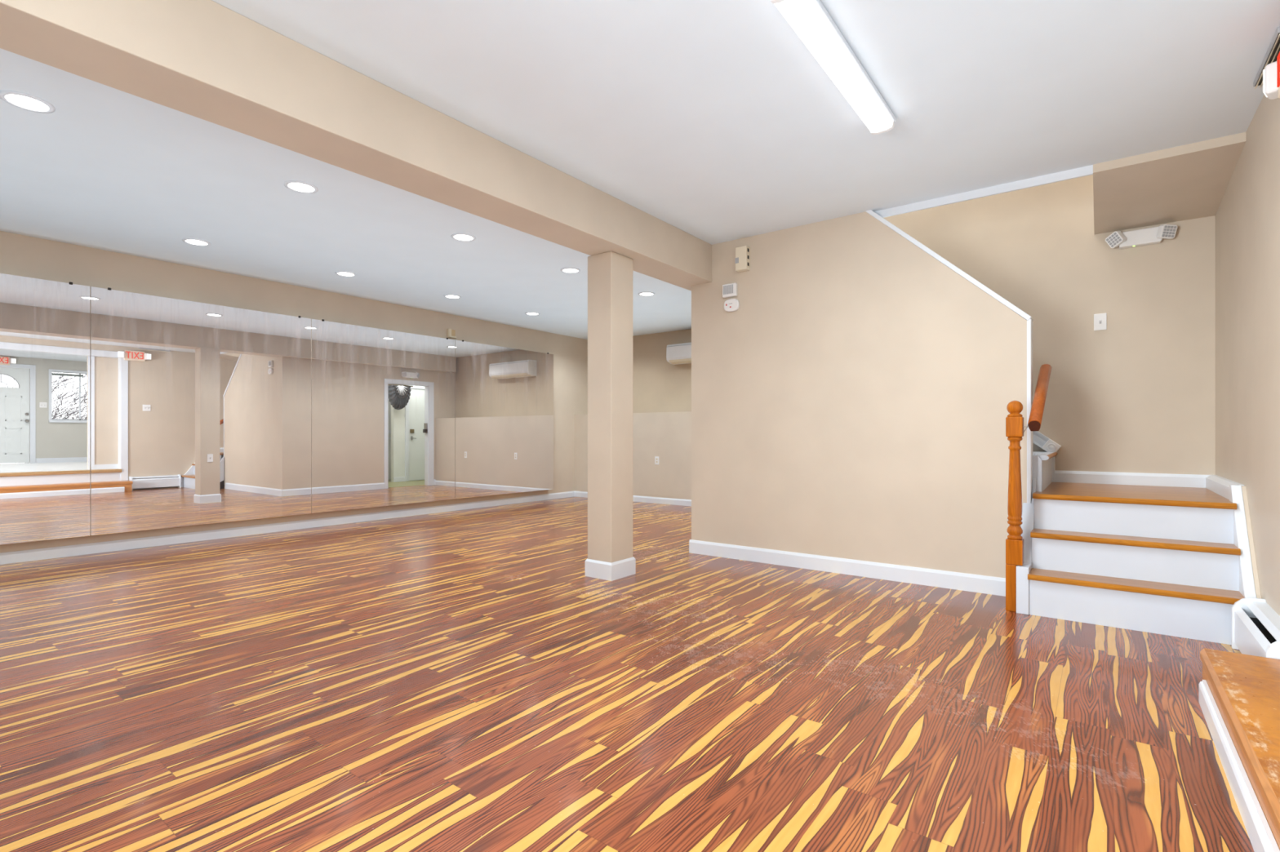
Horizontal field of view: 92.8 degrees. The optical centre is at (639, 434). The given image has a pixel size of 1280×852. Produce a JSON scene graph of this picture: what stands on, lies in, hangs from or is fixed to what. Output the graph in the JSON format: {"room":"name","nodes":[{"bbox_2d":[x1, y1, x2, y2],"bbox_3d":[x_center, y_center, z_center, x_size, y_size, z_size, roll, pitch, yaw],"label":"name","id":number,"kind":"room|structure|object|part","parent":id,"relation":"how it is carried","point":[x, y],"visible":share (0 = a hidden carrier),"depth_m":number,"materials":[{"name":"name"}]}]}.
{"room":"exercise studio","nodes":[
{"label":"exercise studio","id":0,"kind":"room"},
{"bbox_2d":[0,231,587,553],"bbox_3d":[-3.900,-0.282,6.116,0.100,2.564,10.275,0,0,37],"label":"wall","id":1,"kind":"structure","parent":0,"point":[22,255],"depth_m":6.29,"materials":[{"name":"beige paint"}]},
{"bbox_2d":[0,273,90,544],"bbox_3d":[-5.095,-0.198,4.343,0.124,2.063,1.765,0,0,37],"label":"wall mirror","id":2,"kind":"object","parent":1,"relation":"attached to","point":[45,325],"visible":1,"depth_m":4.79,"materials":[{"name":"clear glass"}]},
{"bbox_2d":[90,286,311,535],"bbox_3d":[-4.034,-0.198,5.751,0.124,2.063,1.760,0,0,37],"label":"wall mirror","id":3,"kind":"object","parent":1,"relation":"attached to","point":[201,412],"visible":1,"depth_m":5.58,"materials":[{"name":"clear glass"}]},
{"bbox_2d":[0,491,574,564],"bbox_3d":[-3.997,0.956,5.892,0.014,0.088,9.800,0,0,37],"label":"baseboard","id":4,"kind":"structure","parent":1,"relation":"attached to","point":[16,557],"depth_m":5.97,"materials":[{"name":"white paint"}]},
{"bbox_2d":[311,319,454,513],"bbox_3d":[-2.965,-0.198,7.170,0.124,2.063,1.793,0,0,37],"label":"wall mirror","id":5,"kind":"object","parent":1,"relation":"attached to","point":[383,401],"visible":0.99,"depth_m":7.00,"materials":[{"name":"clear glass"}]},
{"bbox_2d":[447,328,456,338],"bbox_3d":[-2.442,-1.310,7.926,0.050,0.110,0.120,0,0,37],"label":"sensor box","id":6,"kind":"object","parent":1,"relation":"attached to","point":[451,333],"visible":1,"depth_m":7.90,"materials":[{"name":"beige plastic"}]},
{"bbox_2d":[454,339,553,498],"bbox_3d":[-1.892,-0.198,8.594,0.124,2.063,1.773,0,0,37],"label":"wall mirror","id":7,"kind":"object","parent":1,"relation":"attached to","point":[504,397],"visible":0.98,"depth_m":8.46,"materials":[{"name":"clear glass"}]},
{"bbox_2d":[0,497,1253,851],"bbox_3d":[-0.925,1.060,3.874,7.550,0.120,10.475,0,0,37],"label":"floor","id":8,"kind":"structure","parent":0,"point":[459,681],"depth_m":2.19,"materials":[{"name":"brown wood"}]},
{"bbox_2d":[585,251,635,581],"bbox_3d":[-0.210,-0.128,4.334,0.244,2.256,0.270,0,0,37],"label":"column","id":9,"kind":"structure","parent":8,"relation":"on","point":[610,273],"depth_m":4.25,"materials":[{"name":"beige paint"}]},
{"bbox_3d":[-0.210,0.939,4.334,0.244,0.122,0.270,0,0,37],"label":"trim","id":10,"kind":"part","parent":9,"relation":"part of","materials":[{"name":"white paint"}]},
{"bbox_2d":[1005,400,1023,612],"bbox_3d":[2.130,0.404,3.464,0.082,1.192,0.082,0,0,37],"label":"newel post","id":11,"kind":"object","parent":8,"relation":"on","point":[1014,420],"visible":1,"depth_m":3.44,"materials":[{"name":"brown wood"}]},
{"bbox_2d":[1022,364,1051,432],"bbox_3d":[2.384,-0.228,3.650,0.103,0.437,0.653,0,0,37],"label":"handrail","id":12,"kind":"object","parent":11,"relation":"attached to","point":[1034,423],"visible":0.96,"depth_m":3.57,"materials":[{"name":"wood"}]},
{"bbox_3d":[2.202,-0.046,3.404,0.056,0.058,0.042,0,0,37],"label":"rail","id":13,"kind":"part","parent":12,"relation":"part of","materials":[{"name":"brown wood"}]},
{"bbox_2d":[1016,453,1261,644],"bbox_3d":[2.923,0.560,3.686,0.976,0.881,1.495,0,0,37],"label":"staircase","id":14,"kind":"structure","parent":8,"relation":"on","point":[1169,561],"depth_m":3.24,"materials":[{"name":"white paint"}]},
{"bbox_2d":[1032,451,1057,491],"bbox_3d":[1.989,-0.632,4.719,2.012,1.968,0.968,0,0,37],"label":"flight","id":15,"kind":"object","parent":14,"relation":"on","point":[1047,459],"visible":0.15,"depth_m":4.07,"materials":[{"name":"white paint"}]},
{"bbox_2d":[1198,648,1279,851],"bbox_3d":[1.453,0.912,1.184,0.304,0.176,2.740,0,0,37],"label":"step","id":16,"kind":"structure","parent":8,"relation":"on","point":[1239,694],"depth_m":1.78,"materials":[{"name":"worn honey oak"},{"name":"white paint"}]},
{"bbox_2d":[574,411,691,499],"bbox_3d":[0.684,0.342,8.797,3.994,1.317,0.475,0,0,37],"label":"wall","id":17,"kind":"structure","parent":0,"point":[667,436],"depth_m":8.83,"materials":[{"name":"beige paint"}]},
{"bbox_2d":[574,491,691,506],"bbox_3d":[0.537,0.956,8.602,3.994,0.088,0.014,0,0,37],"label":"baseboard","id":18,"kind":"structure","parent":17,"relation":"attached to","point":[577,494],"depth_m":8.82,"materials":[{"name":"white paint"}]},
{"bbox_2d":[654,456,658,464],"bbox_3d":[0.245,0.380,8.825,0.072,0.118,0.010,0,0,37],"label":"wall outlet","id":19,"kind":"object","parent":17,"relation":"attached to","point":[656,458],"visible":1,"depth_m":8.82,"materials":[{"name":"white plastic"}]},
{"bbox_2d":[0,0,1279,339],"bbox_3d":[-0.925,-1.623,3.874,7.550,0.120,10.475,0,0,37],"label":"ceiling","id":20,"kind":"structure","parent":0,"point":[715,121],"depth_m":3.06,"materials":[{"name":"paint"}]},
{"bbox_2d":[0,89,55,113],"bbox_3d":[-2.876,-1.560,2.863,0.190,0.008,0.190,0,0,37],"label":"recessed light","id":21,"kind":"object","parent":20,"relation":"in","point":[24,100],"visible":1,"depth_m":2.86,"materials":[{"name":"white paint"}]},
{"bbox_2d":[182,237,210,245],"bbox_3d":[-3.598,-1.560,4.946,0.190,0.008,0.190,0,0,37],"label":"recessed light","id":22,"kind":"object","parent":20,"relation":"in","point":[190,241],"visible":1,"depth_m":4.95,"materials":[{"name":"white paint"}]},
{"bbox_2d":[284,180,318,193],"bbox_3d":[-2.136,-1.560,3.845,0.190,0.008,0.190,0,0,37],"label":"recessed light","id":23,"kind":"object","parent":20,"relation":"in","point":[295,185],"visible":1,"depth_m":3.84,"materials":[{"name":"white paint"}]},
{"bbox_2d":[334,271,356,276],"bbox_3d":[-2.859,-1.560,5.927,0.190,0.008,0.190,0,0,37],"label":"recessed light","id":24,"kind":"object","parent":20,"relation":"in","point":[346,273],"visible":1,"depth_m":5.92,"materials":[{"name":"white paint"}]},
{"bbox_2d":[0,0,711,290],"bbox_3d":[-0.649,-1.410,3.632,0.308,0.308,10.220,0,0,37],"label":"beam","id":25,"kind":"structure","parent":20,"relation":"attached to","point":[205,60],"depth_m":2.55,"materials":[{"name":"beige paint"}]},
{"bbox_2d":[443,294,461,298],"bbox_3d":[-2.123,-1.560,6.903,0.190,0.008,0.190,0,0,37],"label":"recessed light","id":26,"kind":"object","parent":20,"relation":"in","point":[451,296],"visible":1,"depth_m":6.91,"materials":[{"name":"white paint"}]},
{"bbox_2d":[450,232,475,241],"bbox_3d":[-1.397,-1.560,4.826,0.190,0.008,0.190,0,0,37],"label":"recessed light","id":27,"kind":"object","parent":20,"relation":"in","point":[459,236],"visible":1,"depth_m":4.82,"materials":[{"name":"white paint"}]},
{"bbox_2d":[524,311,539,315],"bbox_3d":[-1.389,-1.560,7.877,0.190,0.008,0.190,0,0,37],"label":"recessed light","id":28,"kind":"object","parent":20,"relation":"in","point":[527,313],"visible":1,"depth_m":7.87,"materials":[{"name":"white paint"}]},
{"bbox_2d":[560,267,580,273],"bbox_3d":[-0.662,-1.560,5.801,0.190,0.008,0.190,0,0,37],"label":"recessed light","id":29,"kind":"object","parent":20,"relation":"in","point":[569,270],"visible":1,"depth_m":5.81,"materials":[{"name":"white paint"}]},
{"bbox_2d":[638,291,654,296],"bbox_3d":[0.073,-1.560,6.776,0.190,0.008,0.190,0,0,37],"label":"recessed light","id":30,"kind":"object","parent":20,"relation":"in","point":[645,293],"visible":1,"depth_m":6.77,"materials":[{"name":"white paint"}]},
{"bbox_2d":[770,0,896,134],"bbox_3d":[0.852,-1.532,2.563,0.125,0.063,1.210,0,0,37],"label":"light","id":31,"kind":"object","parent":20,"relation":"attached to","point":[810,20],"visible":1,"depth_m":2.46,"materials":[{"name":"white paint"}]},
{"bbox_2d":[1253,26,1279,88],"bbox_3d":[2.606,-1.546,2.506,0.055,0.034,0.460,0,0,37],"label":"ceiling vent","id":32,"kind":"object","parent":20,"relation":"in","point":[1273,50],"visible":0.72,"depth_m":2.48,"materials":[{"name":"grey plastic"}]},
{"bbox_2d":[632,328,691,413],"bbox_3d":[0.857,-0.282,9.027,3.994,2.564,0.100,0,0,37],"label":"wall","id":33,"kind":"structure","parent":0,"point":[659,385],"depth_m":9.39,"materials":[{"name":"beige paint"}]},
{"bbox_2d":[666,342,691,364],"bbox_3d":[0.880,-1.190,8.812,1.080,0.289,0.216,0,0,37],"label":"air conditioner","id":34,"kind":"object","parent":33,"relation":"attached to","point":[677,353],"visible":0.49,"depth_m":8.93,"materials":[{"name":"white plastic"}]},
{"bbox_3d":[0.819,-1.210,8.730,1.056,0.170,0.011,0,0,37],"label":"panel","id":35,"kind":"part","parent":34,"relation":"part of","materials":[{"name":"white plastic"}]},
{"bbox_2d":[691,211,1026,577],"bbox_3d":[1.425,-0.282,4.468,2.401,2.564,0.110,0,0,37],"label":"wall","id":36,"kind":"structure","parent":0,"point":[853,402],"depth_m":4.34,"materials":[{"name":"beige paint"}]},
{"bbox_2d":[722,282,737,297],"bbox_3d":[0.723,-1.157,4.905,0.122,0.105,0.037,0,0,37],"label":"speaker box","id":37,"kind":"object","parent":36,"relation":"attached to","point":[730,290],"visible":1,"depth_m":4.89,"materials":[{"name":"white plastic"}]},
{"bbox_2d":[723,284,733,294],"bbox_3d":[0.708,-1.163,4.895,0.088,0.070,0.002,0,0,37],"label":"grille","id":38,"kind":"object","parent":37,"relation":"attached to","point":[727,288],"depth_m":4.89,"materials":[{"name":"grey plastic"}]},
{"bbox_2d":[724,298,739,311],"bbox_3d":[0.736,-1.037,4.898,0.132,0.100,0.034,0,0,37],"label":"fire alarm","id":39,"kind":"object","parent":36,"relation":"attached to","point":[732,304],"visible":1,"depth_m":4.88,"materials":[{"name":"white plastic"}]},
{"bbox_2d":[735,245,750,272],"bbox_3d":[0.812,-1.387,4.822,0.100,0.183,0.064,0,0,37],"label":"alarm box","id":40,"kind":"object","parent":36,"relation":"attached to","point":[742,253],"visible":1,"depth_m":4.80,"materials":[{"name":"beige plastic"}]},
{"bbox_2d":[688,539,1005,596],"bbox_3d":[1.351,0.945,4.447,2.335,0.110,0.014,0,0,37],"label":"baseboard","id":41,"kind":"structure","parent":36,"relation":"attached to","point":[991,585],"depth_m":4.29,"materials":[{"name":"white paint"}]},
{"bbox_2d":[865,209,1033,320],"bbox_3d":[2.012,-1.136,4.030,0.981,0.894,0.144,0,0,37],"label":"trim","id":42,"kind":"structure","parent":36,"relation":"attached to","point":[971,279],"depth_m":3.93,"materials":[{"name":"white paint"}]},
{"bbox_2d":[874,164,1093,217],"bbox_3d":[2.077,-1.588,3.960,1.390,0.152,0.015,0,0,37],"label":"trim","id":43,"kind":"structure","parent":36,"relation":"attached to","point":[1085,171],"depth_m":3.85,"materials":[{"name":"white paint"}]},
{"bbox_2d":[1026,318,1032,503],"bbox_3d":[2.393,-0.125,3.743,0.022,1.150,0.133,0,0,37],"label":"trim","id":44,"kind":"structure","parent":36,"relation":"attached to","point":[1029,323],"depth_m":3.69,"materials":[{"name":"white paint"}]},
{"bbox_2d":[884,174,1215,475],"bbox_3d":[2.154,-1.480,5.264,4.305,4.960,0.100,0,0,37],"label":"wall","id":45,"kind":"structure","parent":0,"point":[1136,394],"depth_m":4.35,"materials":[{"name":"beige paint"}]},
{"bbox_2d":[1032,431,1061,452],"bbox_3d":[2.409,-0.494,4.966,1.683,1.298,0.069,0,0,37],"label":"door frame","id":46,"kind":"structure","parent":45,"relation":"attached to","point":[1039,439],"depth_m":4.51,"materials":[{"name":"white wood"}]},
{"bbox_2d":[1093,313,1106,330],"bbox_3d":[3.277,-0.802,4.341,0.072,0.118,0.022,0,0,37],"label":"light switch","id":47,"kind":"object","parent":45,"relation":"attached to","point":[1100,319],"visible":1,"depth_m":4.34,"materials":[{"name":"white plastic"}]},
{"bbox_2d":[1054,470,1209,488],"bbox_3d":[3.404,0.309,4.247,0.885,0.085,0.020,0,0,37],"label":"baseboard","id":48,"kind":"structure","parent":45,"relation":"attached to","point":[1073,477],"depth_m":4.23,"materials":[{"name":"white paint"}]},
{"bbox_2d":[1105,224,1177,248],"bbox_3d":[3.423,-1.355,4.171,0.382,0.117,0.117,0,0,37],"label":"emergency light","id":49,"kind":"object","parent":45,"relation":"attached to","point":[1150,236],"visible":1,"depth_m":4.17,"materials":[{"name":"white plastic"}]},
{"bbox_2d":[1093,132,1245,234],"bbox_3d":[3.194,-1.568,3.760,0.635,0.272,1.050,0,0,37],"label":"ceiling","id":50,"kind":"structure","parent":0,"point":[1189,181],"depth_m":3.62,"materials":[{"name":"beige paint"}]},
{"bbox_2d":[1215,94,1279,616],"bbox_3d":[1.381,-1.482,0.744,0.100,4.964,8.050,0,0,37],"label":"wall","id":51,"kind":"structure","parent":0,"point":[1247,215],"depth_m":2.97,"materials":[{"name":"beige paint"}]},
{"bbox_2d":[1205,475,1244,499],"bbox_3d":[3.443,0.308,3.604,0.049,0.087,1.000,0,0,37],"label":"baseboard","id":52,"kind":"structure","parent":51,"relation":"attached to","point":[1219,485],"depth_m":3.57,"materials":[{"name":"white paint"}]},
{"bbox_2d":[1231,597,1279,659],"bbox_3d":[2.592,0.876,2.527,0.111,0.247,0.747,0,0,37],"label":"baseboard heater","id":53,"kind":"object","parent":51,"relation":"attached to","point":[1255,626],"visible":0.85,"depth_m":2.61,"materials":[{"name":"white paint"}]},
{"bbox_2d":[1262,51,1279,99],"bbox_3d":[2.424,-1.408,2.280,0.083,0.176,0.475,0,0,37],"label":"exit sign","id":54,"kind":"object","parent":51,"relation":"attached to","point":[1271,73],"visible":1,"depth_m":2.41,"materials":[{"name":"white plastic"}]}
]}

